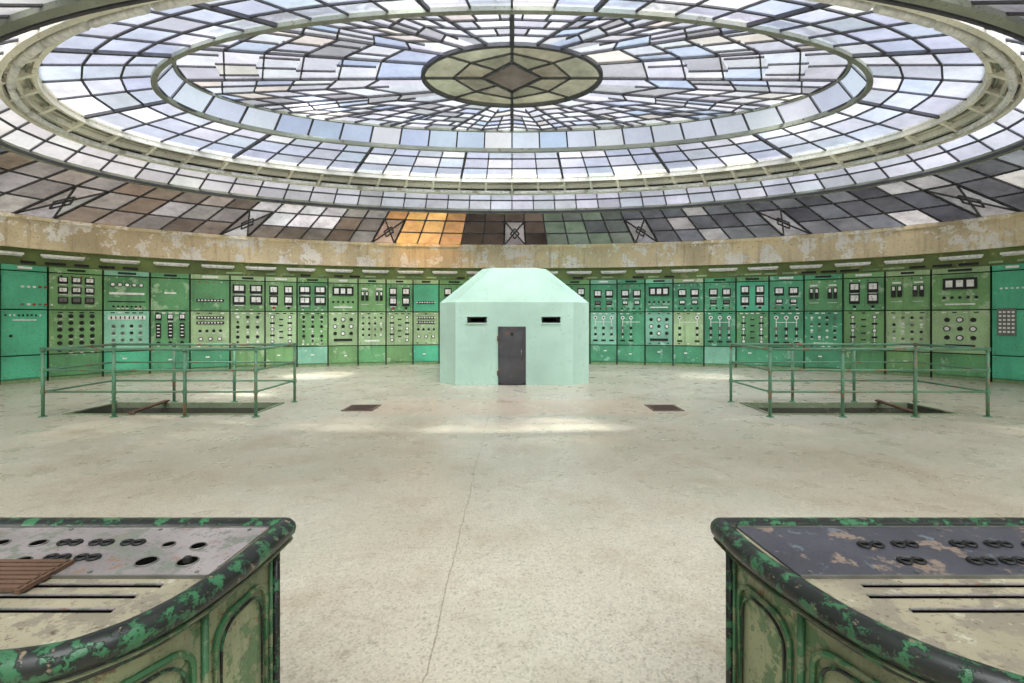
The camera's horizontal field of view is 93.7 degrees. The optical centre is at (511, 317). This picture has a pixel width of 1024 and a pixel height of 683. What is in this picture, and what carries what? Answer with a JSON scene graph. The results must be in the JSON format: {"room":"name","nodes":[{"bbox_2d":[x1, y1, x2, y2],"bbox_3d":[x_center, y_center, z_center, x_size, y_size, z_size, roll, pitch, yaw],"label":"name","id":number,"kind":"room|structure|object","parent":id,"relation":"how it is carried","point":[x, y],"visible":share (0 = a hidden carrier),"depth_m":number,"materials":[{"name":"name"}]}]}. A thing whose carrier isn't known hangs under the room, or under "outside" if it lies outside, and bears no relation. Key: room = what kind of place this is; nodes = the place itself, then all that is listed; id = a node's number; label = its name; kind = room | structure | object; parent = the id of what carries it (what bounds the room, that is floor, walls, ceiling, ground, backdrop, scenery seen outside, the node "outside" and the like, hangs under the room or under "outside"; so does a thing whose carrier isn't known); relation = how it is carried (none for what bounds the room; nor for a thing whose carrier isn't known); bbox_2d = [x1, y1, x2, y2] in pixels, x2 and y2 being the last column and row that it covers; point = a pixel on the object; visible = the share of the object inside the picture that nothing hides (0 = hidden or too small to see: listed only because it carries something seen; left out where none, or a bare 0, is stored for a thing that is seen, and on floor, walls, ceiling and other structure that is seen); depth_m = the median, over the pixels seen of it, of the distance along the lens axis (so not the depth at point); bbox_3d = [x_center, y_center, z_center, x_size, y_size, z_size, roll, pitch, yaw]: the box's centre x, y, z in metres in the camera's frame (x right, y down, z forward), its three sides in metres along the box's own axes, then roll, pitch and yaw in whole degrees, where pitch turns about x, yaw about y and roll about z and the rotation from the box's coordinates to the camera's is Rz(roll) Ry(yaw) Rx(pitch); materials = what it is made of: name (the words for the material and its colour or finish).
{"room":"power station hall","nodes":[
{"label":"power station hall","id":0,"kind":"room"},
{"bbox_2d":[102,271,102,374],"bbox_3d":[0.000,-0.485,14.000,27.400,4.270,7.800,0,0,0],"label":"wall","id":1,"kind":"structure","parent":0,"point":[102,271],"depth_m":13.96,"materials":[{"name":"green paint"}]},
{"bbox_2d":[0,250,23,255],"label":"lamps","id":2,"kind":"object","parent":1,"relation":"attached to","point":[12,253],"depth_m":12.01,"materials":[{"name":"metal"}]},
{"bbox_2d":[40,254,84,260],"label":"lamps","id":3,"kind":"object","parent":1,"relation":"attached to","point":[41,255],"depth_m":12.81,"materials":[{"name":"metal"}]},
{"bbox_2d":[100,258,139,263],"label":"lamps","id":4,"kind":"object","parent":1,"relation":"attached to","point":[102,260],"depth_m":13.69,"materials":[{"name":"metal"}]},
{"bbox_2d":[153,262,188,266],"label":"lamps","id":5,"kind":"object","parent":1,"relation":"attached to","point":[156,263],"depth_m":14.45,"materials":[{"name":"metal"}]},
{"bbox_2d":[201,264,233,268],"label":"lamps","id":6,"kind":"object","parent":1,"relation":"attached to","point":[204,265],"depth_m":15.08,"materials":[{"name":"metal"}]},
{"bbox_2d":[246,266,275,270],"label":"lamps","id":7,"kind":"object","parent":1,"relation":"attached to","point":[248,267],"depth_m":15.60,"materials":[{"name":"metal"}]},
{"bbox_2d":[287,268,314,271],"label":"lamps","id":8,"kind":"object","parent":1,"relation":"attached to","point":[289,269],"depth_m":16.06,"materials":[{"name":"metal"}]},
{"bbox_2d":[325,269,352,272],"label":"lamps","id":9,"kind":"object","parent":1,"relation":"attached to","point":[327,270],"depth_m":16.42,"materials":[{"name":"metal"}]},
{"bbox_2d":[362,270,388,272],"label":"lamps","id":10,"kind":"object","parent":1,"relation":"attached to","point":[364,271],"depth_m":16.70,"materials":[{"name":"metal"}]},
{"bbox_2d":[398,271,422,273],"label":"lamps","id":11,"kind":"object","parent":1,"relation":"attached to","point":[400,272],"depth_m":16.93,"materials":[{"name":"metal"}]},
{"bbox_2d":[432,271,456,273],"label":"lamps","id":12,"kind":"object","parent":1,"relation":"attached to","point":[434,272],"depth_m":17.07,"materials":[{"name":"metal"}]},
{"bbox_2d":[466,271,478,273],"label":"lamps","id":13,"kind":"object","parent":1,"relation":"attached to","point":[468,272],"depth_m":17.14,"materials":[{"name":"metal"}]},
{"bbox_2d":[0,211,1023,267],"bbox_3d":[0.000,-2.203,7.650,27.400,0.825,20.500,0,0,0],"label":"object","id":14,"kind":"structure","parent":1,"relation":"attached to","point":[16,230],"depth_m":15.21,"materials":[{"name":"beige paint"}]},
{"bbox_2d":[0,246,1023,279],"bbox_3d":[0.000,-1.570,13.900,27.000,0.440,7.600,0,0,0],"label":"trim","id":15,"kind":"structure","parent":1,"relation":"attached to","point":[992,257],"depth_m":15.16,"materials":[{"name":"green paint"}]},
{"bbox_2d":[567,271,591,273],"label":"lamps","id":16,"kind":"object","parent":1,"relation":"attached to","point":[569,272],"depth_m":17.07,"materials":[{"name":"metal"}]},
{"bbox_2d":[601,271,625,273],"label":"lamps","id":17,"kind":"object","parent":1,"relation":"attached to","point":[603,272],"depth_m":16.93,"materials":[{"name":"metal"}]},
{"bbox_2d":[635,270,661,272],"label":"lamps","id":18,"kind":"object","parent":1,"relation":"attached to","point":[637,271],"depth_m":16.70,"materials":[{"name":"metal"}]},
{"bbox_2d":[671,269,698,272],"label":"lamps","id":19,"kind":"object","parent":1,"relation":"attached to","point":[677,270],"depth_m":16.42,"materials":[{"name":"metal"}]},
{"bbox_2d":[709,268,736,271],"label":"lamps","id":20,"kind":"object","parent":1,"relation":"attached to","point":[714,269],"depth_m":16.06,"materials":[{"name":"metal"}]},
{"bbox_2d":[748,266,777,270],"label":"lamps","id":21,"kind":"object","parent":1,"relation":"attached to","point":[771,267],"depth_m":15.60,"materials":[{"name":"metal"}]},
{"bbox_2d":[790,264,822,268],"label":"lamps","id":22,"kind":"object","parent":1,"relation":"attached to","point":[818,265],"depth_m":15.08,"materials":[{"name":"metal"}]},
{"bbox_2d":[835,262,870,266],"label":"lamps","id":23,"kind":"object","parent":1,"relation":"attached to","point":[857,263],"depth_m":14.45,"materials":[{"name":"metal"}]},
{"bbox_2d":[884,258,923,263],"label":"lamps","id":24,"kind":"object","parent":1,"relation":"attached to","point":[907,260],"depth_m":13.69,"materials":[{"name":"metal"}]},
{"bbox_2d":[939,254,983,260],"label":"lamps","id":25,"kind":"object","parent":1,"relation":"attached to","point":[977,255],"depth_m":12.81,"materials":[{"name":"metal"}]},
{"bbox_2d":[1000,250,1023,255],"label":"lamps","id":26,"kind":"object","parent":1,"relation":"attached to","point":[1012,253],"depth_m":12.01,"materials":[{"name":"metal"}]},
{"bbox_2d":[0,364,1023,682],"bbox_3d":[0.000,2.940,7.650,27.600,2.620,20.700,0,0,0],"label":"floor","id":27,"kind":"structure","parent":0,"point":[444,533],"depth_m":4.79,"materials":[{"name":"concrete"}]},
{"bbox_2d":[0,263,52,384],"bbox_3d":[-12.549,0.150,12.352,0.485,3.000,0.978,0,0,30],"label":"control panel","id":28,"kind":"object","parent":27,"relation":"on","point":[23,288],"visible":0.94,"depth_m":12.17,"materials":[{"name":"metal"}]},
{"bbox_2d":[47,267,101,380],"bbox_3d":[-11.972,0.150,13.150,0.497,3.000,1.107,0,0,40],"label":"control panel","id":29,"kind":"object","parent":27,"relation":"on","point":[74,318],"visible":0.91,"depth_m":12.98,"materials":[{"name":"green metal"}]},
{"bbox_2d":[103,270,149,376],"bbox_3d":[-11.206,0.150,13.957,1.047,3.000,0.485,0,0,-42],"label":"control panel","id":30,"kind":"object","parent":27,"relation":"on","point":[126,294],"visible":0.95,"depth_m":13.79,"materials":[{"name":"metal"}]},
{"bbox_2d":[0,517,295,682],"bbox_3d":[-1.726,1.174,1.314,1.950,0.952,0.792,0,0,0],"label":"desk","id":31,"kind":"object","parent":27,"relation":"on","point":[83,599],"visible":1,"depth_m":1.33,"materials":[{"name":"metal"}]},
{"bbox_2d":[128,400,169,413],"bbox_3d":[-6.575,1.605,8.725,0.090,0.030,1.236,0,0,-12],"label":"stair handrail","id":32,"kind":"object","parent":27,"relation":"on","point":[163,401],"visible":1,"depth_m":8.62,"materials":[{"name":"metal"}]},
{"bbox_2d":[38,343,297,417],"bbox_3d":[-6.045,1.070,8.715,3.670,1.160,1.550,0,0,0],"label":"railing","id":33,"kind":"object","parent":27,"relation":"on","point":[113,348],"visible":0.97,"depth_m":8.00,"materials":[{"name":"metal"}]},
{"bbox_2d":[150,272,189,373],"bbox_3d":[-10.388,0.150,14.597,0.972,3.000,0.505,0,0,-35],"label":"control panel","id":34,"kind":"object","parent":27,"relation":"on","point":[169,292],"visible":0.85,"depth_m":14.41,"materials":[{"name":"metal"}]},
{"bbox_2d":[190,274,229,371],"bbox_3d":[-9.519,0.150,15.162,1.050,3.000,0.485,0,0,-30],"label":"control panel","id":35,"kind":"object","parent":27,"relation":"on","point":[209,294],"visible":0.92,"depth_m":14.97,"materials":[{"name":"metal"}]},
{"bbox_2d":[230,276,264,368],"bbox_3d":[-8.596,0.150,15.640,0.981,3.000,0.497,0,0,-25],"label":"control panel","id":36,"kind":"object","parent":27,"relation":"on","point":[247,293],"visible":0.87,"depth_m":15.45,"materials":[{"name":"green metal"}]},
{"bbox_2d":[265,277,296,367],"bbox_3d":[-7.694,0.150,16.032,0.946,3.000,0.497,0,0,-22],"label":"control panel","id":37,"kind":"object","parent":27,"relation":"on","point":[280,292],"visible":0.91,"depth_m":15.84,"materials":[{"name":"green metal"}]},
{"bbox_2d":[297,278,327,366],"bbox_3d":[-6.780,0.150,16.363,0.959,3.000,0.497,0,0,-18],"label":"control panel","id":38,"kind":"object","parent":27,"relation":"on","point":[312,293],"visible":1,"depth_m":16.17,"materials":[{"name":"green metal"}]},
{"bbox_2d":[328,278,357,365],"bbox_3d":[-5.840,0.150,16.642,0.964,3.000,0.505,0,0,-15],"label":"control panel","id":39,"kind":"object","parent":27,"relation":"on","point":[342,293],"visible":1,"depth_m":16.44,"materials":[{"name":"green metal"}]},
{"bbox_2d":[358,279,385,365],"bbox_3d":[-4.905,0.150,16.875,0.928,3.000,0.500,0,0,-12],"label":"control panel","id":40,"kind":"object","parent":27,"relation":"on","point":[371,292],"visible":1,"depth_m":16.68,"materials":[{"name":"green metal"}]},
{"bbox_2d":[386,279,412,364],"bbox_3d":[-3.984,0.150,17.058,0.917,3.000,0.497,0,0,-10],"label":"control panel","id":41,"kind":"object","parent":27,"relation":"on","point":[399,293],"visible":0.99,"depth_m":16.86,"materials":[{"name":"green metal"}]},
{"bbox_2d":[413,280,438,364],"bbox_3d":[-3.071,0.150,17.204,0.899,3.000,0.485,0,0,-7],"label":"control panel","id":42,"kind":"object","parent":27,"relation":"on","point":[425,292],"visible":0.99,"depth_m":17.00,"materials":[{"name":"metal"}]},
{"bbox_2d":[439,280,467,363],"bbox_3d":[-2.076,0.150,17.305,1.067,3.000,0.497,0,0,-5],"label":"control panel","id":43,"kind":"object","parent":27,"relation":"on","point":[446,287],"visible":0.12,"depth_m":17.09,"materials":[{"name":"green metal"}]},
{"bbox_2d":[440,268,588,384],"bbox_3d":[0.060,0.160,13.444,3.800,2.980,3.512,0,0,0],"label":"shelter","id":44,"kind":"object","parent":27,"relation":"on","point":[502,326],"visible":1,"depth_m":11.80,"materials":[{"name":"green paint"}]},
{"bbox_2d":[561,280,589,363],"bbox_3d":[2.253,0.150,17.289,1.067,3.000,0.497,0,0,5],"label":"control panel","id":45,"kind":"object","parent":27,"relation":"on","point":[581,287],"visible":0.12,"depth_m":17.07,"materials":[{"name":"green metal"}]},
{"bbox_2d":[590,280,616,364],"bbox_3d":[3.261,0.150,17.171,0.931,3.000,0.497,0,0,8],"label":"control panel","id":46,"kind":"object","parent":27,"relation":"on","point":[603,293],"visible":1,"depth_m":16.97,"materials":[{"name":"metal"}]},
{"bbox_2d":[617,279,644,364],"bbox_3d":[4.204,0.150,17.018,0.946,3.000,0.497,0,0,10],"label":"control panel","id":47,"kind":"object","parent":27,"relation":"on","point":[630,293],"visible":1,"depth_m":16.82,"materials":[{"name":"metal"}]},
{"bbox_2d":[645,279,672,365],"bbox_3d":[5.134,0.150,16.820,0.922,3.000,0.505,0,0,13],"label":"control panel","id":48,"kind":"object","parent":27,"relation":"on","point":[658,292],"visible":1,"depth_m":16.61,"materials":[{"name":"metal"}]},
{"bbox_2d":[673,278,703,366],"bbox_3d":[6.076,0.150,16.579,0.988,3.000,0.497,0,0,16],"label":"control panel","id":49,"kind":"object","parent":27,"relation":"on","point":[688,294],"visible":1,"depth_m":16.39,"materials":[{"name":"metal"}]},
{"bbox_2d":[704,277,735,367],"bbox_3d":[7.032,0.150,16.277,0.979,3.000,0.497,0,0,19],"label":"control panel","id":50,"kind":"object","parent":27,"relation":"on","point":[719,293],"visible":0.98,"depth_m":16.09,"materials":[{"name":"metal"}]},
{"bbox_2d":[736,276,768,368],"bbox_3d":[7.957,0.150,15.925,0.962,3.000,0.497,0,0,23],"label":"control panel","id":51,"kind":"object","parent":27,"relation":"on","point":[752,293],"visible":0.8,"depth_m":15.74,"materials":[{"name":"metal"}]},
{"bbox_2d":[769,275,803,368],"bbox_3d":[8.852,0.150,15.515,0.964,3.000,0.497,0,0,27],"label":"control panel","id":52,"kind":"object","parent":27,"relation":"on","point":[786,293],"visible":0.8,"depth_m":15.33,"materials":[{"name":"metal"}]},
{"bbox_2d":[804,274,842,371],"bbox_3d":[9.734,0.150,15.027,1.005,3.000,0.500,0,0,31],"label":"control panel","id":53,"kind":"object","parent":27,"relation":"on","point":[823,294],"visible":0.92,"depth_m":14.85,"materials":[{"name":"metal"}]},
{"bbox_2d":[728,343,992,417],"bbox_3d":[6.115,1.070,8.715,3.750,1.160,1.550,0,0,0],"label":"railing","id":54,"kind":"object","parent":27,"relation":"on","point":[915,348],"visible":0.98,"depth_m":8.00,"materials":[{"name":"metal"}]},
{"bbox_2d":[843,272,884,373],"bbox_3d":[10.589,0.150,14.455,1.001,3.000,0.497,0,0,37],"label":"control panel","id":55,"kind":"object","parent":27,"relation":"on","point":[863,293],"visible":0.9,"depth_m":14.28,"materials":[{"name":"green metal"}]},
{"bbox_2d":[710,517,1023,682],"bbox_3d":[1.695,1.174,1.249,2.013,0.951,0.922,0,0,0],"label":"desk","id":56,"kind":"object","parent":27,"relation":"on","point":[809,599],"visible":1,"depth_m":1.33,"materials":[{"name":"metal"}]},
{"bbox_2d":[875,400,919,413],"bbox_3d":[6.975,1.605,8.725,0.090,0.030,1.236,0,0,12],"label":"stair handrail","id":57,"kind":"object","parent":27,"relation":"on","point":[879,401],"visible":0.79,"depth_m":8.65,"materials":[{"name":"metal"}]},
{"bbox_2d":[885,269,931,376],"bbox_3d":[11.378,0.150,13.790,1.003,3.000,0.500,0,0,43],"label":"control panel","id":58,"kind":"object","parent":27,"relation":"on","point":[908,294],"visible":0.88,"depth_m":13.64,"materials":[{"name":"green metal"}]},
{"bbox_2d":[932,266,991,381],"bbox_3d":[12.125,0.150,12.945,0.505,3.000,1.179,0,0,-37],"label":"control panel","id":59,"kind":"object","parent":27,"relation":"on","point":[961,297],"visible":0.9,"depth_m":12.79,"materials":[{"name":"green metal"}]},
{"bbox_2d":[992,263,1023,384],"bbox_3d":[12.698,0.150,12.097,0.472,3.000,0.785,0,0,-27],"label":"control panel","id":60,"kind":"object","parent":27,"relation":"on","point":[1007,280],"visible":1,"depth_m":12.06,"materials":[{"name":"metal"}]},
{"bbox_2d":[0,0,1023,194],"bbox_3d":[0.000,-4.068,10.100,19.090,0.505,9.790,0,0,0],"label":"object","id":61,"kind":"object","parent":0,"point":[30,98],"depth_m":10.87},
{"bbox_3d":[0.000,-2.600,7.600,28.000,0.060,21.000,0,0,0],"label":"ceiling","id":62,"kind":"structure","parent":0,"visible":0},
{"bbox_2d":[0,0,1023,244],"bbox_3d":[0.000,-3.837,10.100,26.020,2.495,14.237,0,0,0],"label":"skylight dome","id":63,"kind":"object","parent":62,"relation":"attached to","point":[985,180],"visible":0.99,"depth_m":10.71,"materials":[{"name":"clear glass"}]}
]}

